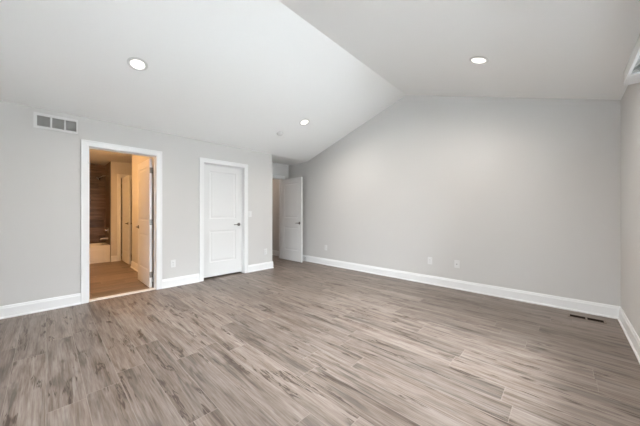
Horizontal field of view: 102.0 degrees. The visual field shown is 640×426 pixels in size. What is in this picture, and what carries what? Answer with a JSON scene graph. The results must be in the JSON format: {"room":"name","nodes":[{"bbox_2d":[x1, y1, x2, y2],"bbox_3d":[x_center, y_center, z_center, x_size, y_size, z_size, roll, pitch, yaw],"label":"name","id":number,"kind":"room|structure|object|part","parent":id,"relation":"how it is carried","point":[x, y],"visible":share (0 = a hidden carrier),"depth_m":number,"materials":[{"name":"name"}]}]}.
{"room":"empty bedroom","nodes":[
{"label":"empty bedroom","id":0,"kind":"room"},
{"bbox_2d":[89,163,105,243],"bbox_3d":[-6.154,-0.037,6.278,0.130,2.426,1.670,0,0,43],"label":"wall","id":1,"kind":"structure","parent":0,"point":[97,189],"depth_m":6.65,"materials":[{"name":"brown tile"}]},
{"bbox_2d":[106,162,110,248],"bbox_3d":[-5.289,-0.037,6.540,0.769,2.426,0.100,0,0,43],"label":"wall","id":2,"kind":"structure","parent":0,"point":[108,166],"depth_m":6.46,"materials":[{"name":"brown tile"}]},
{"bbox_2d":[110,155,153,272],"bbox_3d":[-4.266,-0.037,5.340,4.163,2.426,3.100,0,0,43],"label":"wall","id":3,"kind":"structure","parent":0,"point":[116,168],"depth_m":6.25,"materials":[{"name":"grey paint"}]},
{"bbox_2d":[117,174,131,260],"bbox_3d":[-4.688,0.111,6.701,0.166,2.129,0.918,0,0,43],"label":"door frame","id":4,"kind":"structure","parent":3,"relation":"attached to","point":[119,176],"depth_m":6.35,"materials":[{"name":"white paint"}]},
{"bbox_2d":[121,175,131,263],"bbox_3d":[-4.599,0.156,6.142,0.766,2.015,0.134,0,0,43],"label":"door","id":5,"kind":"structure","parent":3,"relation":"in","point":[126,181],"depth_m":6.04,"materials":[{"name":"white paint"}]},
{"bbox_2d":[111,255,153,281],"bbox_3d":[-3.745,1.106,5.240,3.269,0.140,0.144,0,0,40],"label":"baseboard","id":6,"kind":"structure","parent":3,"relation":"attached to","point":[134,265],"depth_m":5.46,"materials":[{"name":"white paint"}]},
{"bbox_2d":[0,100,271,305],"bbox_3d":[-3.642,-0.037,3.395,0.843,2.426,6.732,0,0,43],"label":"wall","id":7,"kind":"structure","parent":0,"point":[40,169],"depth_m":3.26,"materials":[{"name":"grey paint"}]},
{"bbox_2d":[33,112,77,133],"bbox_3d":[-3.246,-1.103,3.191,0.012,0.182,0.384,0,0,43],"label":"air vent","id":8,"kind":"object","parent":7,"relation":"in","point":[40,120],"visible":1,"depth_m":3.18,"materials":[{"name":"white metal"}]},
{"bbox_2d":[37,115,49,126],"bbox_3d":[-3.321,-1.101,3.113,0.010,0.124,0.110,0,0,43],"label":"grille","id":9,"kind":"object","parent":8,"relation":"attached to","point":[42,120],"depth_m":3.11,"materials":[{"name":"grey metal"}]},
{"bbox_2d":[52,118,63,129],"bbox_3d":[-3.237,-1.101,3.202,0.010,0.124,0.105,0,0,43],"label":"grille","id":10,"kind":"object","parent":8,"relation":"attached to","point":[57,123],"depth_m":3.20,"materials":[{"name":"grey metal"}]},
{"bbox_2d":[66,121,75,131],"bbox_3d":[-3.158,-1.101,3.285,0.010,0.124,0.096,0,0,43],"label":"grille","id":11,"kind":"object","parent":8,"relation":"attached to","point":[70,125],"depth_m":3.28,"materials":[{"name":"grey metal"}]},
{"bbox_2d":[81,139,161,303],"bbox_3d":[-2.828,0.111,3.737,0.176,2.129,0.929,0,0,43],"label":"door frame","id":12,"kind":"structure","parent":7,"relation":"attached to","point":[86,145],"depth_m":3.55,"materials":[{"name":"white paint"}]},
{"bbox_2d":[0,261,273,318],"bbox_3d":[-3.575,1.106,3.351,0.740,0.140,6.759,0,0,43],"label":"baseboard","id":13,"kind":"structure","parent":7,"relation":"attached to","point":[13,310],"depth_m":3.21,"materials":[{"name":"white paint"}]},
{"bbox_2d":[136,158,152,287],"bbox_3d":[-2.914,0.156,4.302,0.766,2.015,0.134,0,0,43],"label":"door","id":14,"kind":"structure","parent":7,"relation":"in","point":[145,221],"depth_m":4.21,"materials":[{"name":"white paint"}]},
{"bbox_2d":[171,260,175,267],"bbox_3d":[-2.349,0.811,4.141,0.009,0.117,0.072,0,0,43],"label":"wall outlet","id":15,"kind":"object","parent":7,"relation":"attached to","point":[173,262],"visible":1,"depth_m":4.14,"materials":[{"name":"white plastic"}]},
{"bbox_2d":[204,164,241,277],"bbox_3d":[-1.817,0.138,4.833,0.134,2.015,0.766,0,0,43],"label":"door","id":16,"kind":"structure","parent":7,"relation":"in","point":[222,185],"depth_m":4.81,"materials":[{"name":"white paint"}]},
{"bbox_2d":[199,157,247,281],"bbox_3d":[-1.800,0.111,4.824,0.176,2.129,0.935,0,0,43],"label":"door frame","id":17,"kind":"structure","parent":7,"relation":"attached to","point":[202,161],"depth_m":4.78,"materials":[{"name":"white paint"}]},
{"bbox_2d":[272,163,287,178],"bbox_3d":[-1.232,-0.037,6.464,0.130,2.426,1.039,0,0,43],"label":"wall","id":18,"kind":"structure","parent":0,"point":[277,169],"depth_m":6.61,"materials":[{"name":"grey paint"}]},
{"bbox_2d":[272,174,284,258],"bbox_3d":[-1.279,0.111,6.413,0.176,2.129,0.923,0,0,43],"label":"door frame","id":19,"kind":"structure","parent":18,"relation":"attached to","point":[279,177],"depth_m":6.68,"materials":[{"name":"white paint"}]},
{"bbox_2d":[281,177,302,261],"bbox_3d":[-0.704,0.156,6.369,0.766,2.015,0.134,0,0,43],"label":"door","id":20,"kind":"structure","parent":18,"relation":"in","point":[292,188],"depth_m":6.32,"materials":[{"name":"white paint"}]},
{"bbox_2d":[0,255,639,425],"bbox_3d":[-2.716,1.226,3.146,9.431,0.100,7.901,0,0,43],"label":"floor","id":21,"kind":"structure","parent":0,"point":[290,343],"depth_m":2.11,"materials":[{"name":"beige wood"}]},
{"bbox_2d":[89,243,109,263],"bbox_3d":[-5.861,0.973,5.931,0.763,0.404,1.560,0,0,43],"label":"bathtub","id":22,"kind":"object","parent":21,"relation":"on","point":[98,252],"visible":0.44,"depth_m":6.11,"materials":[{"name":"white ceramic"}]},
{"bbox_3d":[-5.587,0.996,5.673,0.010,0.260,1.360,0,0,43],"label":"apron panel","id":23,"kind":"part","parent":22,"relation":"part of","materials":[{"name":"white ceramic"}]},
{"bbox_2d":[89,288,154,301],"bbox_3d":[-2.830,1.170,3.739,0.105,0.012,0.769,0,0,43],"label":"threshold","id":24,"kind":"object","parent":21,"relation":"on","point":[148,289],"visible":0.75,"depth_m":3.70,"materials":[{"name":"grey stone"}]},
{"bbox_2d":[568,313,606,323],"bbox_3d":[2.967,1.174,2.885,0.300,0.002,0.110,0,0,43],"label":"floor vent","id":25,"kind":"object","parent":21,"relation":"in","point":[569,315],"visible":1,"depth_m":2.88,"materials":[{"name":"brown metal"}]},
{"bbox_2d":[0,0,639,164],"bbox_3d":[-2.627,-1.732,3.240,9.431,0.964,7.901,0,0,43],"label":"ceiling","id":26,"kind":"structure","parent":0,"point":[233,73],"depth_m":2.82,"materials":[{"name":"white paint"}]},
{"bbox_2d":[127,57,147,70],"bbox_3d":[-2.001,-1.632,2.839,0.192,0.062,0.182,0,0,-42],"label":"recessed light","id":27,"kind":"object","parent":26,"relation":"in","point":[136,63],"visible":1,"depth_m":2.83,"materials":[{"name":"white glass"}]},
{"bbox_2d":[299,119,309,124],"bbox_3d":[-0.279,-1.633,4.656,0.192,0.062,0.182,0,0,-42],"label":"recessed light","id":28,"kind":"object","parent":26,"relation":"in","point":[304,121],"visible":1,"depth_m":4.65,"materials":[{"name":"white glass"}]},
{"bbox_2d":[469,56,488,63],"bbox_3d":[1.686,-1.622,2.746,0.192,0.063,0.182,0,0,-42],"label":"recessed light","id":29,"kind":"object","parent":26,"relation":"in","point":[476,59],"visible":1,"depth_m":2.74,"materials":[{"name":"white glass"}]},
{"bbox_2d":[272,95,620,305],"bbox_3d":[0.606,-0.454,5.532,7.881,3.260,0.130,0,0,43],"label":"wall","id":30,"kind":"structure","parent":0,"point":[525,193],"depth_m":3.79,"materials":[{"name":"grey paint"}]},
{"bbox_2d":[454,260,459,267],"bbox_3d":[2.115,0.791,4.003,0.072,0.117,0.018,0,0,43],"label":"jack plate","id":31,"kind":"object","parent":30,"relation":"attached to","point":[456,262],"visible":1,"depth_m":4.00,"materials":[{"name":"white plastic"}]},
{"bbox_2d":[303,255,620,318],"bbox_3d":[1.242,1.106,4.822,5.721,0.140,0.027,0,0,43],"label":"baseboard","id":32,"kind":"structure","parent":30,"relation":"attached to","point":[599,309],"depth_m":3.69,"materials":[{"name":"white paint"}]},
{"bbox_2d":[621,83,639,337],"bbox_3d":[0.709,-0.037,-0.002,0.130,2.426,7.771,0,0,43],"label":"wall","id":33,"kind":"structure","parent":0,"point":[630,101],"depth_m":2.41,"materials":[{"name":"grey paint"}]},
{"bbox_2d":[617,307,639,363],"bbox_3d":[0.646,1.106,0.047,0.027,0.140,7.756,0,0,43],"label":"baseboard","id":34,"kind":"structure","parent":33,"relation":"attached to","point":[632,336],"depth_m":2.36,"materials":[{"name":"white paint"}]},
{"bbox_2d":[623,34,639,85],"bbox_3d":[1.489,-1.034,1.010,0.125,0.107,2.614,0,0,43],"label":"window frame","id":35,"kind":"structure","parent":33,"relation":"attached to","point":[632,70],"depth_m":1.80,"materials":[{"name":"white"}]},
{"bbox_3d":[1.436,-0.995,0.944,0.111,0.006,2.375,0,0,43],"label":"underside panel","id":36,"kind":"part","parent":35,"relation":"part of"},
{"bbox_3d":[-2.247,-0.038,6.940,2.000,2.426,2.001,0,0,43],"label":"wall","id":37,"kind":"structure","parent":0,"visible":0},
{"bbox_2d":[272,250,278,255],"bbox_3d":[-1.622,1.106,7.529,1.900,0.140,0.027,0,0,43],"label":"baseboard","id":38,"kind":"structure","parent":37,"relation":"attached to","point":[274,252],"depth_m":7.16,"materials":[{"name":"white paint"}]}
]}

